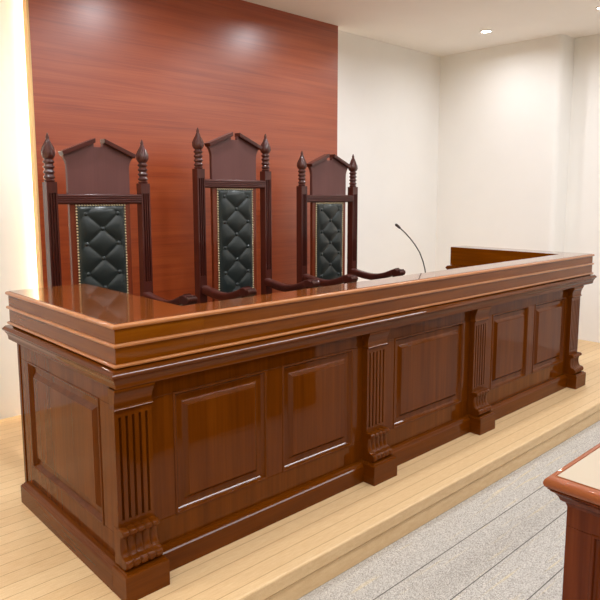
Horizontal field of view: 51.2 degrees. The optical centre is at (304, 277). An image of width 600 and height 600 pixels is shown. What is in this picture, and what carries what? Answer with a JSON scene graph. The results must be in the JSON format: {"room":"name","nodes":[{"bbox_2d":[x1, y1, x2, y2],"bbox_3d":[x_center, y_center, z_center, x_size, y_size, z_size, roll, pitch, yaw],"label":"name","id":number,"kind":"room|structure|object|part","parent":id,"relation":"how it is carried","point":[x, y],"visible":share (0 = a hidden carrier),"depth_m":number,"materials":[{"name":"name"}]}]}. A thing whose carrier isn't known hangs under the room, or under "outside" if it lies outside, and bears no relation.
{"room":"courtroom","nodes":[
{"label":"courtroom","id":0,"kind":"room"},
{"bbox_2d":[0,0,440,419],"bbox_3d":[-1.283,-0.543,4.379,7.430,2.997,0.100,-7,10,-43],"label":"wall","id":1,"kind":"structure","parent":0,"point":[389,94],"depth_m":6.01,"materials":[{"name":"beige paint"}]},
{"bbox_2d":[22,0,337,304],"bbox_3d":[-0.706,-0.662,4.770,2.658,2.860,0.084,-7,10,-43],"label":"wall panel","id":2,"kind":"object","parent":1,"relation":"attached to","point":[123,73],"visible":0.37,"depth_m":4.48,"materials":[{"name":"brown wood"}]},
{"bbox_3d":[-1.664,-0.546,3.864,0.012,2.860,0.064,-7,10,-43],"label":"edge trim","id":3,"kind":"part","parent":2,"relation":"part of","materials":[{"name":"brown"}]},
{"bbox_2d":[243,0,599,56],"bbox_3d":[2.550,-1.615,0.550,8.000,0.100,10.700,-7,10,-43],"label":"ceiling","id":4,"kind":"structure","parent":0,"point":[440,28],"depth_m":5.23,"materials":[{"name":"beige paint"}]},
{"bbox_2d":[479,29,492,33],"bbox_3d":[1.632,-2.209,5.629,0.116,0.009,0.116,-7,10,-43],"label":"recessed light","id":5,"kind":"object","parent":4,"relation":"in","point":[485,31],"visible":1,"depth_m":5.63,"materials":[{"name":"white glass"}]},
{"bbox_2d":[297,420,599,599],"bbox_3d":[2.550,1.457,0.942,8.000,0.100,10.700,-7,10,-43],"label":"floor","id":6,"kind":"structure","parent":0,"point":[505,541],"depth_m":2.69,"materials":[{"name":"carpet"}]},
{"bbox_2d":[0,339,599,599],"bbox_3d":[-0.331,0.981,3.736,7.680,0.137,2.416,-7,10,-43],"label":"platform","id":7,"kind":"object","parent":6,"relation":"on","point":[35,564],"visible":0.14,"depth_m":2.65,"materials":[{"name":"brown wood"}]},
{"bbox_2d":[41,133,196,305],"bbox_3d":[-1.011,0.072,3.504,0.642,1.724,0.596,-7,10,-43],"label":"chair","id":8,"kind":"object","parent":7,"relation":"on","point":[98,197],"visible":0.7,"depth_m":3.61,"materials":[{"name":"brown wood"}]},
{"bbox_3d":[-1.396,0.204,3.517,0.058,1.460,0.058,-7,10,-43],"label":"post","id":9,"kind":"part","parent":8,"relation":"part of","materials":[{"name":"brown wood"}]},
{"bbox_3d":[-1.274,-0.729,3.500,0.195,0.103,0.062,-7,10,-43],"label":"crest moulding","id":10,"kind":"part","parent":8,"relation":"part of","materials":[{"name":"brown wood"}]},
{"bbox_3d":[-1.188,-0.452,3.626,0.508,0.057,0.052,-7,10,-43],"label":"rail","id":11,"kind":"part","parent":8,"relation":"part of","materials":[{"name":"brown wood"}]},
{"bbox_2d":[76,204,127,292],"bbox_3d":[-1.172,-0.054,3.660,0.300,0.735,0.021,-7,10,-43],"label":"cushion","id":12,"kind":"object","parent":8,"relation":"on","point":[101,229],"depth_m":3.64,"materials":[{"name":"black leather"}]},
{"bbox_3d":[-1.177,-0.055,3.666,0.306,0.738,0.006,-7,10,-43],"label":"nail trim","id":13,"kind":"part","parent":8,"relation":"part of","materials":[{"name":"gold metal"}]},
{"bbox_3d":[-1.093,-0.751,3.669,0.195,0.103,0.062,-7,10,-43],"label":"crest moulding","id":14,"kind":"part","parent":8,"relation":"part of","materials":[{"name":"brown wood"}]},
{"bbox_3d":[-0.984,0.155,3.901,0.058,1.460,0.058,-7,10,-43],"label":"post","id":15,"kind":"part","parent":8,"relation":"part of","materials":[{"name":"brown wood"}]},
{"bbox_3d":[-0.819,0.130,3.704,0.060,0.115,0.452,-7,10,-43],"label":"armrest","id":16,"kind":"part","parent":8,"relation":"part of","materials":[{"name":"brown wood"}]},
{"bbox_2d":[192,127,319,303],"bbox_3d":[-0.306,-0.061,4.155,0.642,1.824,0.596,-7,10,-43],"label":"chair","id":17,"kind":"object","parent":7,"relation":"on","point":[232,183],"visible":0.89,"depth_m":4.25,"materials":[{"name":"brown wood"}]},
{"bbox_3d":[-0.691,0.070,4.168,0.058,1.560,0.058,-7,10,-43],"label":"post","id":18,"kind":"part","parent":17,"relation":"part of","materials":[{"name":"brown wood"}]},
{"bbox_3d":[-0.568,-0.912,4.145,0.195,0.103,0.062,-7,10,-43],"label":"crest moulding","id":19,"kind":"part","parent":17,"relation":"part of","materials":[{"name":"brown wood"}]},
{"bbox_3d":[-0.509,0.093,3.993,0.060,0.115,0.452,-7,10,-43],"label":"armrest","id":20,"kind":"part","parent":17,"relation":"part of","materials":[{"name":"brown wood"}]},
{"bbox_3d":[-0.482,-0.635,4.271,0.508,0.057,0.052,-7,10,-43],"label":"rail","id":21,"kind":"part","parent":17,"relation":"part of","materials":[{"name":"brown wood"}]},
{"bbox_2d":[217,189,253,300],"bbox_3d":[-0.466,-0.187,4.311,0.300,0.835,0.021,-7,10,-43],"label":"cushion","id":22,"kind":"object","parent":17,"relation":"on","point":[235,207],"depth_m":4.29,"materials":[{"name":"black leather"}]},
{"bbox_3d":[-0.472,-0.188,4.317,0.306,0.838,0.006,-7,10,-43],"label":"nail trim","id":23,"kind":"part","parent":17,"relation":"part of","materials":[{"name":"gold metal"}]},
{"bbox_3d":[-0.387,-0.934,4.314,0.195,0.103,0.062,-7,10,-43],"label":"crest moulding","id":24,"kind":"part","parent":17,"relation":"part of","materials":[{"name":"brown wood"}]},
{"bbox_3d":[-0.278,0.021,4.553,0.058,1.560,0.058,-7,10,-43],"label":"post","id":25,"kind":"part","parent":17,"relation":"part of","materials":[{"name":"brown wood"}]},
{"bbox_3d":[-0.114,0.046,4.362,0.060,0.115,0.452,-7,10,-43],"label":"armrest","id":26,"kind":"part","parent":17,"relation":"part of","materials":[{"name":"brown wood"}]},
{"bbox_2d":[2,246,596,599],"bbox_3d":[0.396,0.420,3.797,3.858,0.961,1.169,-7,10,-43],"label":"bench","id":27,"kind":"object","parent":7,"relation":"on","point":[158,437],"visible":1,"depth_m":2.65,"materials":[{"name":"brown wood"}]},
{"bbox_3d":[-0.967,0.637,2.512,0.018,0.483,0.695,-7,10,-43],"label":"raised panel","id":28,"kind":"part","parent":27,"relation":"part of","materials":[{"name":"brown wood"}]},
{"bbox_3d":[-0.969,0.678,2.525,0.026,0.770,0.908,-7,10,-43],"label":"frame","id":29,"kind":"part","parent":27,"relation":"part of","materials":[{"name":"brown wood"}]},
{"bbox_2d":[8,295,204,364],"bbox_3d":[-0.852,0.170,2.566,0.353,0.152,1.025,-7,10,-43],"label":"countertop","id":30,"kind":"structure","parent":27,"relation":"on","point":[118,356],"depth_m":2.24,"materials":[{"name":"brown wood"}]},
{"bbox_2d":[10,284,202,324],"bbox_3d":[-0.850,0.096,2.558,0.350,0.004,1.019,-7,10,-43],"label":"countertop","id":31,"kind":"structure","parent":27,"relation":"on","point":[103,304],"depth_m":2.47,"materials":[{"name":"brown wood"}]},
{"bbox_3d":[-0.326,0.639,2.478,0.446,0.478,0.018,-7,10,-43],"label":"raised panel","id":32,"kind":"part","parent":27,"relation":"part of","materials":[{"name":"brown wood"}]},
{"bbox_3d":[0.063,0.593,2.841,0.447,0.478,0.018,-7,10,-43],"label":"raised panel","id":33,"kind":"part","parent":27,"relation":"part of","materials":[{"name":"brown wood"}]},
{"bbox_2d":[183,265,500,311],"bbox_3d":[0.365,0.026,3.098,2.166,0.004,0.149,-7,10,-43],"label":"countertop","id":34,"kind":"structure","parent":27,"relation":"on","point":[215,305],"depth_m":2.85,"materials":[{"name":"brown wood"}]},
{"bbox_2d":[204,270,503,347],"bbox_3d":[0.365,0.101,3.107,2.166,0.152,0.153,-7,10,-43],"label":"countertop","id":35,"kind":"structure","parent":27,"relation":"on","point":[215,338],"depth_m":2.79,"materials":[{"name":"brown wood"}]},
{"bbox_3d":[0.668,0.564,3.418,3.635,0.770,0.022,-7,10,-43],"label":"frame","id":36,"kind":"part","parent":27,"relation":"part of","materials":[{"name":"brown wood"}]},
{"bbox_2d":[395,224,425,272],"bbox_3d":[0.665,-0.099,3.800,0.375,0.462,0.120,-7,10,-43],"label":"gooseneck microphone","id":37,"kind":"object","parent":27,"relation":"on","point":[396,225],"visible":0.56,"depth_m":3.78,"materials":[{"name":"black metal"}]},
{"bbox_3d":[0.681,0.519,3.417,0.631,0.478,0.018,-7,10,-43],"label":"raised panel","id":38,"kind":"part","parent":27,"relation":"part of","materials":[{"name":"brown wood"}]},
{"bbox_3d":[1.307,0.445,4.000,0.455,0.478,0.018,-7,10,-43],"label":"raised panel","id":39,"kind":"part","parent":27,"relation":"part of","materials":[{"name":"brown wood"}]},
{"bbox_2d":[450,247,592,288],"bbox_3d":[1.300,-0.092,4.618,1.281,0.152,1.093,-7,10,-43],"label":"countertop","id":40,"kind":"structure","parent":27,"relation":"on","point":[459,256],"depth_m":4.57,"materials":[{"name":"brown wood"}]},
{"bbox_2d":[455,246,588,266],"bbox_3d":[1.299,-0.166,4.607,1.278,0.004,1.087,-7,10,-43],"label":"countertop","id":41,"kind":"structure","parent":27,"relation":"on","point":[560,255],"depth_m":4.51,"materials":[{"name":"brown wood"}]},
{"bbox_3d":[1.704,0.397,4.370,0.464,0.478,0.018,-7,10,-43],"label":"raised panel","id":42,"kind":"part","parent":27,"relation":"part of","materials":[{"name":"brown wood"}]},
{"bbox_2d":[296,151,405,287],"bbox_3d":[0.364,-0.091,4.786,0.642,1.724,0.596,-7,10,-43],"label":"chair","id":43,"kind":"object","parent":7,"relation":"on","point":[327,198],"visible":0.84,"depth_m":4.88,"materials":[{"name":"brown wood"}]},
{"bbox_3d":[-0.021,0.040,4.799,0.058,1.460,0.058,-7,10,-43],"label":"post","id":44,"kind":"part","parent":43,"relation":"part of","materials":[{"name":"brown wood"}]},
{"bbox_3d":[0.101,-0.893,4.782,0.195,0.103,0.062,-7,10,-43],"label":"crest moulding","id":45,"kind":"part","parent":43,"relation":"part of","materials":[{"name":"brown wood"}]},
{"bbox_3d":[0.161,0.013,4.618,0.060,0.115,0.452,-7,10,-43],"label":"armrest","id":46,"kind":"part","parent":43,"relation":"part of","materials":[{"name":"brown wood"}]},
{"bbox_2d":[316,203,342,287],"bbox_3d":[0.203,-0.218,4.942,0.300,0.735,0.021,-7,10,-43],"label":"cushion","id":47,"kind":"object","parent":43,"relation":"on","point":[329,216],"depth_m":4.92,"materials":[{"name":"black leather"}]},
{"bbox_3d":[0.198,-0.218,4.947,0.306,0.738,0.006,-7,10,-43],"label":"nail trim","id":48,"kind":"part","parent":43,"relation":"part of","materials":[{"name":"gold metal"}]},
{"bbox_3d":[0.187,-0.616,4.908,0.508,0.057,0.052,-7,10,-43],"label":"rail","id":49,"kind":"part","parent":43,"relation":"part of","materials":[{"name":"brown wood"}]},
{"bbox_3d":[0.283,-0.914,4.951,0.195,0.103,0.062,-7,10,-43],"label":"crest moulding","id":50,"kind":"part","parent":43,"relation":"part of","materials":[{"name":"brown wood"}]},
{"bbox_3d":[0.391,-0.009,5.183,0.058,1.460,0.058,-7,10,-43],"label":"post","id":51,"kind":"part","parent":43,"relation":"part of","materials":[{"name":"brown wood"}]},
{"bbox_3d":[0.556,-0.034,4.986,0.060,0.115,0.452,-7,10,-43],"label":"armrest","id":52,"kind":"part","parent":43,"relation":"part of","materials":[{"name":"brown wood"}]},
{"bbox_2d":[233,401,599,599],"bbox_3d":[0.501,1.052,2.853,7.680,0.055,0.013,-7,10,-43],"label":"step edge","id":53,"kind":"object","parent":7,"relation":"attached to","point":[290,576],"depth_m":2.75,"materials":[{"name":"brown wood"}]},
{"bbox_2d":[265,410,599,599],"bbox_3d":[0.499,1.124,2.865,7.680,0.074,0.006,-7,10,-43],"label":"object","id":54,"kind":"structure","parent":7,"relation":"attached to","point":[317,578],"depth_m":2.88,"materials":[{"name":"brown wood"}]},
{"bbox_2d":[543,443,599,599],"bbox_3d":[1.533,0.892,1.975,1.580,0.759,0.890,-7,10,-43],"label":"table","id":55,"kind":"object","parent":6,"relation":"on","point":[576,484],"visible":1,"depth_m":1.70,"materials":[{"name":"brown wood"}]},
{"bbox_3d":[1.529,0.577,1.940,1.548,0.048,0.850,-7,10,-43],"label":"cove moulding","id":56,"kind":"part","parent":55,"relation":"part of","materials":[{"name":"brown wood"}]},
{"bbox_3d":[0.996,0.996,1.487,0.016,0.677,0.782,-7,10,-43],"label":"frame","id":57,"kind":"part","parent":55,"relation":"part of","materials":[{"name":"brown wood"}]},
{"bbox_3d":[0.993,0.949,1.479,0.018,0.466,0.642,-7,10,-43],"label":"raised panel","id":58,"kind":"part","parent":55,"relation":"part of","materials":[{"name":"brown wood"}]},
{"bbox_2d":[435,34,574,270],"bbox_3d":[2.006,-0.820,6.545,0.385,2.997,1.415,-7,10,-43],"label":"wall pier","id":59,"kind":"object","parent":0,"point":[505,110],"visible":0.59,"depth_m":6.23,"materials":[{"name":"beige paint"}]},
{"bbox_2d":[564,34,599,342],"bbox_3d":[5.761,-0.338,2.773,0.120,2.997,9.280,-7,10,-43],"label":"wall","id":60,"kind":"structure","parent":0,"point":[582,217],"depth_m":5.93,"materials":[{"name":"beige paint"}]}
]}

